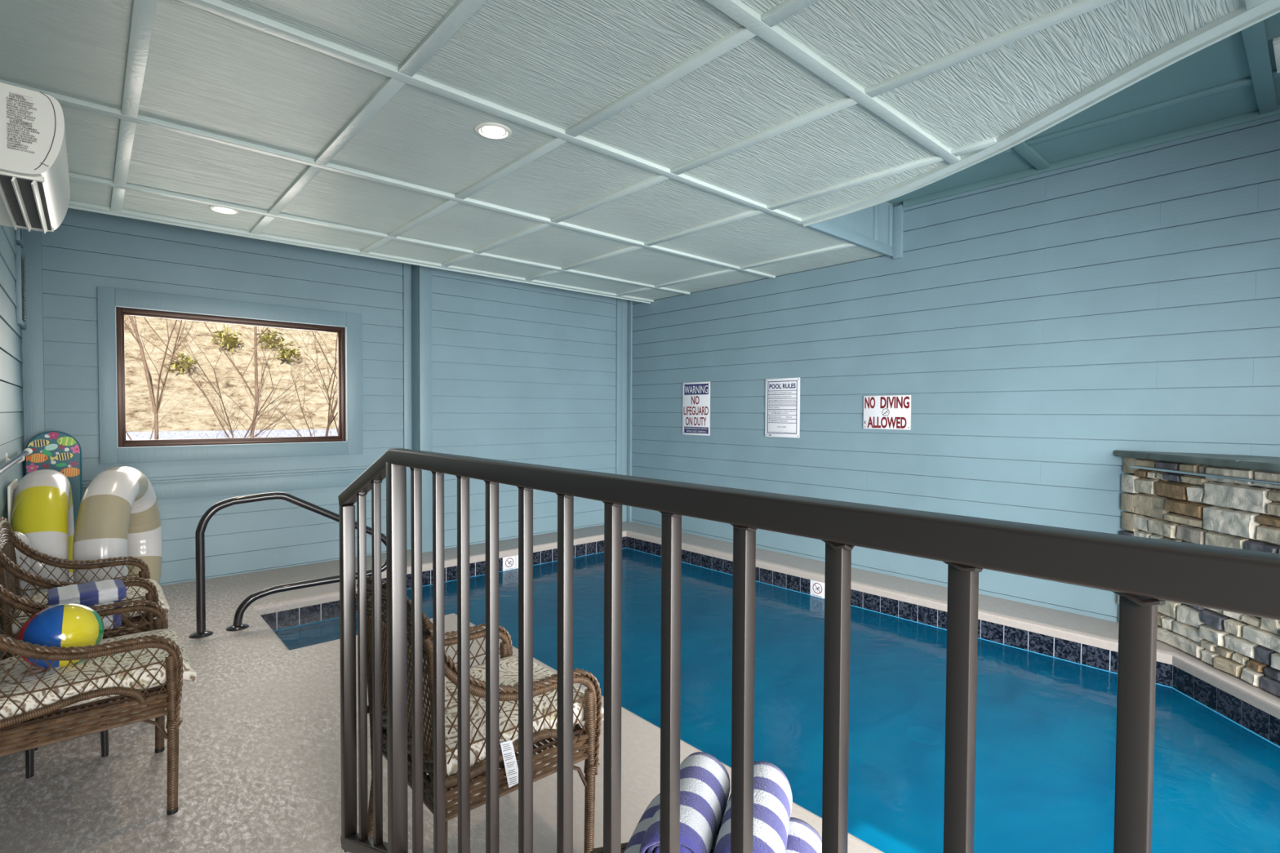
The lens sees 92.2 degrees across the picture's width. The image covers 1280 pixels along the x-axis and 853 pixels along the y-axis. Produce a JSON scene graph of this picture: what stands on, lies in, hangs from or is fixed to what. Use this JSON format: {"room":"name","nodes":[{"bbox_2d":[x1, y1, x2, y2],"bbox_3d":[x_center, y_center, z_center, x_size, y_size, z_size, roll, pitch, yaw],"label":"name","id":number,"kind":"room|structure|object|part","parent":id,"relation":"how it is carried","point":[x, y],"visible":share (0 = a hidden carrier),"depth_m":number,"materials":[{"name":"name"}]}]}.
{"room":"indoor swimming pool","nodes":[
{"label":"indoor swimming pool","id":0,"kind":"room"},
{"bbox_2d":[0,225,24,660],"bbox_3d":[-1.855,-0.023,1.474,0.109,3.800,8.072,-1,2,-42],"label":"wall","id":1,"kind":"structure","parent":0,"point":[11,422],"depth_m":3.68,"materials":[{"name":"blue paint"}]},
{"bbox_2d":[7,479,17,525],"bbox_3d":[-3.582,0.532,3.520,0.012,0.432,0.512,-1,2,-42],"label":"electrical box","id":2,"kind":"object","parent":1,"relation":"attached to","point":[11,488],"visible":0.24,"depth_m":3.37,"materials":[{"name":"white plastic"}]},
{"bbox_2d":[0,448,32,475],"bbox_3d":[-2.940,0.199,2.817,0.081,0.065,3.310,-1,2,-42],"label":"pole","id":3,"kind":"object","parent":1,"relation":"attached to","point":[5,467],"visible":0.97,"depth_m":3.35,"materials":[{"name":"silver metal"}]},
{"bbox_2d":[15,227,23,248],"bbox_3d":[-4.249,-1.327,4.214,0.024,0.160,0.280,-1,2,-42],"label":"pipe","id":4,"kind":"object","parent":1,"relation":"in","point":[19,232],"visible":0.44,"depth_m":4.17,"materials":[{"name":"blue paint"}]},
{"bbox_2d":[15,244,26,329],"bbox_3d":[-4.270,-0.948,4.246,0.026,0.520,0.420,-1,2,-42],"label":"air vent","id":5,"kind":"object","parent":1,"relation":"in","point":[20,285],"visible":1,"depth_m":4.10,"materials":[{"name":"blue paint"}]},
{"bbox_2d":[0,82,70,233],"bbox_3d":[-2.368,-0.974,2.329,0.299,0.303,0.892,-1,2,-42],"label":"air conditioner","id":6,"kind":"object","parent":1,"relation":"attached to","point":[35,189],"visible":1,"depth_m":2.08,"materials":[{"name":"white plastic"}]},
{"bbox_2d":[0,174,51,231],"bbox_3d":[-2.335,-0.848,2.350,0.103,0.014,0.770,-1,2,-42],"label":"outlet","id":7,"kind":"object","parent":6,"relation":"attached to","point":[32,210],"depth_m":2.29,"materials":[{"name":"white plastic"}]},
{"bbox_2d":[19,208,403,585],"bbox_3d":[-2.403,-0.138,6.329,5.776,3.800,0.109,-1,2,-42],"label":"wall","id":8,"kind":"structure","parent":0,"point":[89,251],"depth_m":5.24,"materials":[{"name":"blue paint"}]},
{"bbox_2d":[21,229,44,467],"bbox_3d":[-4.393,-0.303,4.458,0.111,3.200,0.032,-1,2,-42],"label":"trim","id":9,"kind":"structure","parent":8,"relation":"attached to","point":[33,365],"depth_m":4.44,"materials":[{"name":"blue paint"}]},
{"bbox_2d":[97,286,363,463],"bbox_3d":[-3.445,-0.401,5.369,1.920,1.349,0.136,-1,2,-42],"label":"window","id":10,"kind":"structure","parent":8,"relation":"in","point":[113,304],"depth_m":5.18,"materials":[{"name":"blue paint"}]},
{"bbox_3d":[-3.474,-0.394,5.374,1.669,1.089,0.070,-1,2,-42],"label":"frame","id":11,"kind":"part","parent":10,"relation":"part of","materials":[{"name":"brown wood"}]},
{"bbox_2d":[81,468,386,499],"bbox_3d":[-3.374,0.503,5.384,2.622,0.155,0.045,-1,2,-42],"label":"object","id":12,"kind":"structure","parent":8,"relation":"attached to","point":[231,485],"depth_m":5.36,"materials":[{"name":"blue paint"}]},
{"bbox_2d":[402,262,412,550],"bbox_3d":[-2.365,-0.336,6.276,0.093,3.200,0.030,-1,2,-42],"label":"trim","id":13,"kind":"structure","parent":8,"relation":"attached to","point":[406,268],"depth_m":6.25,"materials":[{"name":"blue paint"}]},
{"bbox_2d":[431,267,616,548],"bbox_3d":[-1.250,-0.342,7.162,2.742,3.220,0.240,-1,2,-42],"label":"wall","id":14,"kind":"structure","parent":0,"point":[522,372],"depth_m":6.92,"materials":[{"name":"blue paint"}]},
{"bbox_2d":[411,264,432,552],"bbox_3d":[-2.224,-0.335,6.260,0.127,3.200,0.241,-1,2,-42],"label":"trim","id":15,"kind":"structure","parent":14,"relation":"attached to","point":[421,276],"depth_m":6.18,"materials":[{"name":"blue paint"}]},
{"bbox_2d":[615,298,622,475],"bbox_3d":[-0.268,-0.364,7.872,0.093,3.200,0.030,-1,2,-42],"label":"trim","id":16,"kind":"structure","parent":14,"relation":"attached to","point":[619,347],"depth_m":7.85,"materials":[{"name":"blue paint"}]},
{"bbox_2d":[622,299,632,522],"bbox_3d":[-0.170,-0.364,7.922,0.119,3.200,0.085,-1,2,-42],"label":"trim","id":17,"kind":"structure","parent":14,"relation":"attached to","point":[627,304],"depth_m":7.93,"materials":[{"name":"blue paint"}]},
{"bbox_2d":[0,0,1279,303],"bbox_3d":[0.466,-1.651,3.100,5.576,0.458,7.260,-1,2,-42],"label":"ceiling","id":18,"kind":"structure","parent":0,"point":[655,149],"depth_m":2.81,"materials":[{"name":"paint"}]},
{"bbox_2d":[208,205,239,214],"bbox_3d":[-2.871,-1.500,4.250,0.176,0.020,0.176,-1,2,-42],"label":"recessed light","id":19,"kind":"object","parent":18,"relation":"in","point":[228,211],"visible":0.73,"depth_m":4.26,"materials":[{"name":"white plastic"}]},
{"bbox_2d":[475,122,511,139],"bbox_3d":[-0.724,-1.462,3.041,0.176,0.020,0.176,-1,2,-42],"label":"recessed light","id":20,"kind":"object","parent":18,"relation":"in","point":[495,130],"visible":1,"depth_m":3.04,"materials":[{"name":"white plastic"}]},
{"bbox_2d":[0,521,1279,852],"bbox_3d":[0.298,1.379,3.342,5.676,0.070,8.122,-1,2,-42],"label":"floor","id":21,"kind":"structure","parent":0,"point":[260,763],"depth_m":2.56,"materials":[{"name":"beige concrete"}]},
{"bbox_2d":[1,531,31,659],"bbox_3d":[-3.123,0.915,3.082,0.110,0.780,0.110,-1,2,-42],"label":"tube","id":22,"kind":"object","parent":21,"relation":"on","point":[24,538],"visible":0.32,"depth_m":3.07,"materials":[{"name":"white plastic"}]},
{"bbox_2d":[11,469,74,595],"bbox_3d":[-3.506,0.785,3.635,0.241,1.064,1.064,-1,2,-42],"label":"ring","id":23,"kind":"object","parent":21,"relation":"on","point":[42,508],"visible":0.51,"depth_m":3.35,"materials":[{"name":"yellow plastic"}]},
{"bbox_2d":[24,431,82,528],"bbox_3d":[-4.202,0.659,4.416,0.296,1.249,0.154,-1,2,-38],"label":"bodyboard","id":24,"kind":"object","parent":21,"relation":"on","point":[60,451],"visible":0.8,"depth_m":4.44,"materials":[{"name":"teal"}]},
{"bbox_2d":[25,628,111,778],"bbox_3d":[-2.360,1.093,2.541,0.272,0.515,0.302,-1,2,-42],"label":"side table","id":25,"kind":"object","parent":21,"relation":"on","point":[29,754],"visible":0.07,"depth_m":2.50,"materials":[{"name":"plastic"}]},
{"bbox_3d":[-2.359,1.109,2.381,0.032,0.490,0.031,-1,2,-42],"label":"leg","id":26,"kind":"part","parent":25,"relation":"part of","materials":[{"name":"black metal"}]},
{"bbox_3d":[-2.520,1.105,2.561,0.032,0.490,0.031,-1,2,-42],"label":"leg","id":27,"kind":"part","parent":25,"relation":"part of","materials":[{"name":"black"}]},
{"bbox_3d":[-2.201,1.107,2.522,0.032,0.490,0.031,-1,2,-42],"label":"leg","id":28,"kind":"part","parent":25,"relation":"part of","materials":[{"name":"black metal"}]},
{"bbox_2d":[102,613,121,630],"bbox_3d":[-2.326,0.811,2.565,0.236,0.057,0.231,-1,2,-45],"label":"folded towel","id":29,"kind":"object","parent":25,"relation":"on","point":[107,623],"visible":0.09,"depth_m":2.55,"materials":[{"name":"white fabric"}]},
{"bbox_2d":[45,600,122,617],"bbox_3d":[-2.322,0.756,2.567,0.236,0.057,0.231,-1,2,-45],"label":"folded towel","id":30,"kind":"object","parent":29,"relation":"on","point":[119,601],"visible":0.08,"depth_m":2.54,"materials":[{"name":"fabric"}]},
{"bbox_2d":[47,579,126,605],"bbox_3d":[-2.322,0.701,2.586,0.236,0.057,0.231,-1,2,-45],"label":"folded towel","id":31,"kind":"object","parent":30,"relation":"on","point":[88,593],"visible":0.94,"depth_m":2.54,"materials":[{"name":"fabric"}]},
{"bbox_2d":[0,516,168,746],"bbox_3d":[-2.659,0.875,2.952,0.601,0.935,0.574,-1,2,-42],"label":"wicker armchair","id":32,"kind":"object","parent":21,"relation":"on","point":[142,587],"visible":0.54,"depth_m":2.90,"materials":[{"name":"wicker"}]},
{"bbox_3d":[-2.867,0.458,2.755,0.034,0.062,0.521,-1,2,-42],"label":"backrest","id":33,"kind":"part","parent":32,"relation":"part of","materials":[{"name":"wicker"}]},
{"bbox_3d":[-2.687,0.918,2.597,0.065,0.863,0.060,-1,2,-42],"label":"leg","id":34,"kind":"part","parent":32,"relation":"part of","materials":[{"name":"wicker"}]},
{"bbox_3d":[-3.017,0.908,2.964,0.065,0.863,0.060,-1,2,-42],"label":"leg","id":35,"kind":"part","parent":32,"relation":"part of","materials":[{"name":"wicker"}]},
{"bbox_3d":[-2.499,0.699,2.739,0.560,0.419,0.025,-1,2,-42],"label":"arm","id":36,"kind":"part","parent":32,"relation":"part of","materials":[{"name":"wicker"}]},
{"bbox_3d":[-2.672,0.988,2.944,0.476,0.168,0.535,-1,2,-42],"label":"seat","id":37,"kind":"part","parent":32,"relation":"part of","materials":[{"name":"white fabric"}]},
{"bbox_3d":[-2.849,0.688,3.129,0.560,0.419,0.025,-1,2,-42],"label":"arm","id":38,"kind":"part","parent":32,"relation":"part of","materials":[{"name":"wicker"}]},
{"bbox_2d":[11,578,168,633],"bbox_3d":[-2.638,0.855,2.971,0.545,0.106,0.486,-1,2,-42],"label":"seat cushion","id":39,"kind":"object","parent":32,"relation":"on","point":[38,597],"depth_m":2.92,"materials":[{"name":"fabric"}]},
{"bbox_3d":[-2.660,1.051,3.309,0.051,0.561,0.048,-1,2,-42],"label":"leg","id":40,"kind":"part","parent":32,"relation":"part of","materials":[{"name":"wicker"}]},
{"bbox_3d":[-2.310,1.062,2.918,0.051,0.561,0.048,-1,2,-42],"label":"leg","id":41,"kind":"part","parent":32,"relation":"part of","materials":[{"name":"wicker"}]},
{"bbox_2d":[0,584,196,815],"bbox_3d":[-1.992,0.895,2.208,0.601,0.935,0.574,-1,2,-42],"label":"wicker armchair","id":42,"kind":"object","parent":21,"relation":"on","point":[132,666],"visible":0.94,"depth_m":2.08,"materials":[{"name":"wicker"}]},
{"bbox_2d":[16,603,104,668],"bbox_3d":[-2.017,0.729,2.147,0.224,0.218,0.223,0,1,-18],"label":"beach ball","id":43,"kind":"object","parent":42,"relation":"on","point":[66,625],"visible":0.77,"depth_m":2.09,"materials":[{"name":"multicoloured plastic"}]},
{"bbox_3d":[-2.005,1.008,2.200,0.476,0.168,0.535,-1,2,-42],"label":"seat","id":44,"kind":"part","parent":42,"relation":"part of","materials":[{"name":"beige fabric"}]},
{"bbox_3d":[-2.182,0.708,2.385,0.560,0.419,0.025,-1,2,-42],"label":"arm","id":45,"kind":"part","parent":42,"relation":"part of","materials":[{"name":"wicker"}]},
{"bbox_3d":[-1.832,0.719,1.995,0.560,0.419,0.025,-1,2,-42],"label":"arm","id":46,"kind":"part","parent":42,"relation":"part of","materials":[{"name":"wicker"}]},
{"bbox_2d":[0,628,196,719],"bbox_3d":[-1.971,0.875,2.226,0.545,0.106,0.486,-1,2,-42],"label":"seat cushion","id":47,"kind":"object","parent":42,"relation":"on","point":[19,670],"depth_m":2.09,"materials":[{"name":"fabric"}]},
{"bbox_3d":[-1.993,1.072,2.564,0.051,0.561,0.048,-1,2,-42],"label":"leg","id":48,"kind":"part","parent":42,"relation":"part of","materials":[{"name":"wicker"}]},
{"bbox_3d":[-1.643,1.082,2.174,0.051,0.561,0.048,-1,2,-42],"label":"leg","id":49,"kind":"part","parent":42,"relation":"part of","materials":[{"name":"wicker"}]},
{"bbox_2d":[72,466,162,635],"bbox_3d":[-3.243,0.781,3.857,0.262,1.064,1.064,0,2,-28],"label":"ring","id":50,"kind":"object","parent":21,"relation":"on","point":[118,513],"visible":0.67,"depth_m":3.57,"materials":[{"name":"beige plastic"}]},
{"bbox_2d":[188,492,386,638],"bbox_3d":[-2.344,0.876,4.263,1.275,0.871,0.128,-1,2,-42],"label":"grab rail","id":51,"kind":"object","parent":21,"relation":"on","point":[201,632],"visible":0.78,"depth_m":4.01,"materials":[{"name":"black"}]},
{"bbox_2d":[355,576,603,852],"bbox_3d":[-0.500,0.908,1.948,0.601,0.935,0.574,-1,2,-42],"label":"wicker armchair","id":52,"kind":"object","parent":21,"relation":"on","point":[587,704],"visible":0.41,"depth_m":1.79,"materials":[{"name":"wicker"}]},
{"bbox_3d":[-0.857,0.941,1.959,0.065,0.863,0.060,-1,2,-42],"label":"leg","id":53,"kind":"part","parent":52,"relation":"part of","materials":[{"name":"wicker"}]},
{"bbox_3d":[-0.707,0.491,1.750,0.034,0.062,0.521,-1,2,-42],"label":"backrest","id":54,"kind":"part","parent":52,"relation":"part of","materials":[{"name":"wicker"}]},
{"bbox_3d":[-0.690,0.721,2.124,0.560,0.419,0.025,-1,2,-42],"label":"arm","id":55,"kind":"part","parent":52,"relation":"part of","materials":[{"name":"wicker"}]},
{"bbox_3d":[-0.528,0.951,1.592,0.065,0.863,0.060,-1,2,-42],"label":"leg","id":56,"kind":"part","parent":52,"relation":"part of","materials":[{"name":"wicker"}]},
{"bbox_3d":[-0.513,1.021,1.939,0.476,0.168,0.535,-1,2,-42],"label":"seat","id":57,"kind":"part","parent":52,"relation":"part of","materials":[{"name":"white fabric"}]},
{"bbox_3d":[-0.501,1.084,2.304,0.051,0.561,0.048,-1,2,-42],"label":"leg","id":58,"kind":"part","parent":52,"relation":"part of","materials":[{"name":"wicker"}]},
{"bbox_2d":[409,655,603,775],"bbox_3d":[-0.479,0.888,1.966,0.545,0.106,0.486,-1,2,-42],"label":"seat cushion","id":59,"kind":"object","parent":52,"relation":"on","point":[508,664],"depth_m":1.83,"materials":[{"name":"fabric"}]},
{"bbox_3d":[-0.340,0.732,1.734,0.560,0.419,0.025,-1,2,-42],"label":"arm","id":60,"kind":"part","parent":52,"relation":"part of","materials":[{"name":"wicker"}]},
{"bbox_3d":[-0.151,1.095,1.914,0.051,0.561,0.048,-1,2,-42],"label":"leg","id":61,"kind":"part","parent":52,"relation":"part of","materials":[{"name":"wicker"}]},
{"bbox_2d":[589,842,628,852],"bbox_3d":[0.148,1.188,1.280,0.442,0.408,0.442,0,1,-15],"label":"side table","id":62,"kind":"object","parent":21,"relation":"on","point":[599,850],"visible":0.02,"depth_m":1.43,"materials":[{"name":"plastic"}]},
{"bbox_2d":[623,793,660,852],"bbox_3d":[0.035,0.920,1.310,0.133,0.134,0.310,1,1,18],"label":"rolled towel","id":63,"kind":"object","parent":62,"relation":"on","point":[633,846],"visible":0.13,"depth_m":1.33,"materials":[{"name":"fabric"}]},
{"bbox_2d":[710,804,727,852],"bbox_3d":[0.163,0.925,1.256,0.137,0.143,0.311,-1,1,19],"label":"rolled towel","id":64,"kind":"object","parent":62,"relation":"on","point":[717,832],"visible":0.04,"depth_m":1.28,"materials":[{"name":"fabric"}]},
{"bbox_2d":[639,751,730,852],"bbox_3d":[0.099,0.817,1.276,0.130,0.138,0.310,1,1,19],"label":"rolled towel","id":65,"kind":"object","parent":64,"relation":"on","point":[704,781],"visible":0.82,"depth_m":1.25,"materials":[{"name":"white fabric"}]},
{"bbox_2d":[713,760,792,852],"bbox_3d":[0.231,0.820,1.242,0.132,0.138,0.310,1,1,18],"label":"rolled towel","id":66,"kind":"object","parent":64,"relation":"on","point":[772,793],"visible":0.61,"depth_m":1.22,"materials":[{"name":"white fabric"}]},
{"bbox_2d":[786,817,822,852],"bbox_3d":[0.294,0.926,1.212,0.129,0.136,0.311,1,1,19],"label":"rolled towel","id":67,"kind":"object","parent":62,"relation":"on","point":[802,837],"visible":0.6,"depth_m":1.29,"materials":[{"name":"white fabric"}]},
{"bbox_2d":[260,536,1279,747],"bbox_3d":[0.676,1.851,3.531,3.929,0.882,6.904,-1,2,-42],"label":"swimming pool","id":68,"kind":"object","parent":21,"relation":"in","point":[1260,723],"visible":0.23,"depth_m":4.57,"materials":[{"name":"blue tile"}]},
{"bbox_2d":[502,555,518,571],"bbox_3d":[-1.287,1.411,6.383,0.301,0.146,0.002,-1,2,-42],"label":"sign","id":69,"kind":"object","parent":68,"relation":"attached to","point":[511,562],"visible":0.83,"depth_m":6.34,"materials":[{"name":"white plastic"}]},
{"bbox_2d":[274,547,1279,852],"bbox_3d":[0.677,1.552,3.524,3.921,0.001,6.896,-1,2,-42],"label":"pool water","id":70,"kind":"object","parent":68,"relation":"in","point":[1046,726],"visible":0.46,"depth_m":3.28,"materials":[{"name":"blue liquid"}]},
{"bbox_2d":[809,579,824,598],"bbox_3d":[1.624,1.447,5.396,0.002,0.146,0.301,-1,2,-42],"label":"sign","id":71,"kind":"object","parent":68,"relation":"attached to","point":[817,588],"visible":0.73,"depth_m":5.45,"materials":[{"name":"white"}]},
{"bbox_2d":[337,448,1279,852],"bbox_3d":[0.172,0.740,0.653,0.038,1.332,3.112,-1,2,-42],"label":"guard railing","id":72,"kind":"object","parent":21,"relation":"on","point":[1145,573],"visible":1,"depth_m":0.78,"materials":[{"name":"brown metal"}]},
{"bbox_3d":[-0.850,0.731,1.794,0.036,1.008,0.036,-1,2,-42],"label":"post","id":73,"kind":"part","parent":72,"relation":"part of","materials":[{"name":"brown metal"}]},
{"bbox_3d":[0.170,1.170,0.663,0.036,0.200,3.112,-1,2,-42],"label":"rail","id":74,"kind":"part","parent":72,"relation":"part of","materials":[{"name":"brown metal"}]},
{"bbox_3d":[-0.595,0.734,1.508,0.038,1.298,0.038,-1,2,-42],"label":"post","id":75,"kind":"part","parent":72,"relation":"part of","materials":[{"name":"brown metal"}]},
{"bbox_3d":[0.175,0.169,0.639,0.036,0.191,3.112,-1,2,-42],"label":"rail","id":76,"kind":"part","parent":72,"relation":"part of","materials":[{"name":"brown metal"}]},
{"bbox_2d":[1113,449,1279,696],"bbox_3d":[3.687,0.795,2.347,1.862,1.180,3.419,-1,2,-42],"label":"stone wall","id":77,"kind":"structure","parent":21,"relation":"on","point":[1215,500],"depth_m":3.47,"materials":[{"name":"brown"}]},
{"bbox_2d":[631,114,1279,622],"bbox_3d":[2.365,-0.091,5.256,0.109,3.800,7.872,-1,2,-42],"label":"wall","id":78,"kind":"structure","parent":0,"point":[1037,329],"depth_m":4.67,"materials":[{"name":"blue paint"}]},
{"bbox_2d":[682,381,710,435],"bbox_3d":[0.643,-0.205,7.079,0.006,0.608,0.429,-1,2,-42],"label":"warning sign","id":79,"kind":"object","parent":78,"relation":"attached to","point":[695,395],"visible":1,"depth_m":7.07,"materials":[{"name":"white"}]},
{"bbox_2d":[764,377,799,437],"bbox_3d":[1.431,-0.189,6.201,0.006,0.593,0.415,-1,2,-42],"label":"sign","id":80,"kind":"object","parent":78,"relation":"attached to","point":[782,401],"visible":1,"depth_m":6.19,"materials":[{"name":"white"}]},
{"bbox_2d":[862,395,911,430],"bbox_3d":[2.158,-0.124,5.391,0.006,0.295,0.430,-1,2,-42],"label":"sign","id":81,"kind":"object","parent":78,"relation":"attached to","point":[891,411],"visible":1,"depth_m":5.38,"materials":[{"name":"white"}]},
{"bbox_2d":[893,204,903,259],"bbox_3d":[2.220,-1.670,5.294,0.035,0.446,0.075,-1,2,-42],"label":"trim","id":82,"kind":"structure","parent":78,"relation":"attached to","point":[898,213],"depth_m":5.28,"materials":[{"name":"blue paint"}]},
{"bbox_2d":[887,12,1279,207],"bbox_3d":[0.263,-1.876,3.323,5.576,0.080,7.872,-1,2,-42],"label":"ceiling","id":83,"kind":"structure","parent":0,"point":[1234,80],"depth_m":3.69,"materials":[{"name":"paint"}]},
{"bbox_2d":[1272,36,1279,73],"bbox_3d":[3.316,-1.853,2.950,0.400,0.022,0.380,-1,2,-42],"label":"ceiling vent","id":84,"kind":"object","parent":83,"relation":"in","point":[1276,42],"visible":1,"depth_m":3.03,"materials":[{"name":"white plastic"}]},
{"label":"outside","id":85,"kind":"structure","parent":0,"visible":0},
{"bbox_3d":[-14.667,1.815,19.396,44.000,0.580,35.618,-1,2,-42],"label":"ground","id":86,"kind":"structure","parent":85,"visible":0},
{"bbox_2d":[124,315,203,439],"bbox_3d":[-7.786,-2.346,9.007,3.642,8.345,5.847,-1,2,-45],"label":"bare tree","id":87,"kind":"object","parent":86,"relation":"on","point":[156,406],"visible":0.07,"depth_m":8.70,"materials":[{"name":"brown plant"}]},
{"bbox_2d":[124,315,333,438],"bbox_3d":[-7.304,-3.338,10.974,6.354,10.246,5.339,0,1,-22],"label":"bare tree","id":88,"kind":"object","parent":86,"relation":"on","point":[256,389],"visible":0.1,"depth_m":10.91,"materials":[{"name":"brown plant"}]},
{"bbox_2d":[124,315,337,431],"bbox_3d":[-16.087,-6.300,22.332,34.000,15.456,17.934,-1,2,-42],"label":"rocky bank","id":89,"kind":"object","parent":86,"relation":"on","point":[194,412],"visible":0.04,"depth_m":18.30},
{"bbox_2d":[164,351,198,373],"bbox_3d":[-13.131,-1.813,17.594,0.719,0.664,0.767,0,1,-8],"label":"evergreen shrub","id":90,"kind":"object","parent":89,"relation":"on","point":[176,365],"visible":0.8,"depth_m":17.54,"materials":[{"name":"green plant"}]},
{"bbox_2d":[211,323,243,352],"bbox_3d":[-12.728,-2.720,19.001,0.776,0.937,0.817,1,1,25],"label":"evergreen shrub","id":91,"kind":"object","parent":89,"relation":"on","point":[228,340],"visible":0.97,"depth_m":18.93,"materials":[{"name":"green plant"}]},
{"bbox_2d":[257,328,284,349],"bbox_3d":[-11.985,-2.827,19.970,0.832,0.710,0.830,-1,2,-42],"label":"evergreen shrub","id":92,"kind":"object","parent":89,"relation":"on","point":[264,337],"visible":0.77,"depth_m":19.86,"materials":[{"name":"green plant"}]},
{"bbox_2d":[275,341,300,362],"bbox_3d":[-11.303,-2.414,19.772,0.658,0.709,0.738,1,2,38],"label":"evergreen shrub","id":93,"kind":"object","parent":89,"relation":"on","point":[289,351],"visible":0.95,"depth_m":19.70,"materials":[{"name":"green plant"}]},
{"bbox_2d":[125,428,337,440],"bbox_3d":[-9.201,0.871,14.779,34.000,1.570,0.250,-1,2,-42],"label":"concrete barrier","id":94,"kind":"object","parent":86,"relation":"on","point":[285,433],"visible":0.08,"depth_m":14.18,"materials":[{"name":"grey concrete"}]},
{"bbox_2d":[168,319,306,438],"bbox_3d":[-8.040,-1.227,11.767,2.694,5.988,3.444,1,1,20],"label":"bare tree","id":95,"kind":"object","parent":86,"relation":"on","point":[228,420],"visible":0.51,"depth_m":11.84,"materials":[{"name":"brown plant"}]},
{"bbox_2d":[203,326,333,438],"bbox_3d":[-6.000,-0.644,10.247,2.251,4.911,2.903,0,1,-9],"label":"bare tree","id":96,"kind":"object","parent":86,"relation":"on","point":[257,405],"visible":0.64,"depth_m":9.87,"materials":[{"name":"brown plant"}]},
{"bbox_2d":[249,330,337,436],"bbox_3d":[-5.308,-1.645,11.865,4.850,6.833,4.244,0,1,-24],"label":"bare tree","id":97,"kind":"object","parent":86,"relation":"on","point":[330,419],"visible":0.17,"depth_m":12.24,"materials":[{"name":"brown plant"}]},
{"bbox_2d":[282,330,337,433],"bbox_3d":[-6.964,-1.024,13.518,3.702,5.502,2.579,0,1,-16],"label":"bare tree","id":98,"kind":"object","parent":86,"relation":"on","point":[290,331],"visible":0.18,"depth_m":13.71,"materials":[{"name":"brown plant"}]}
]}

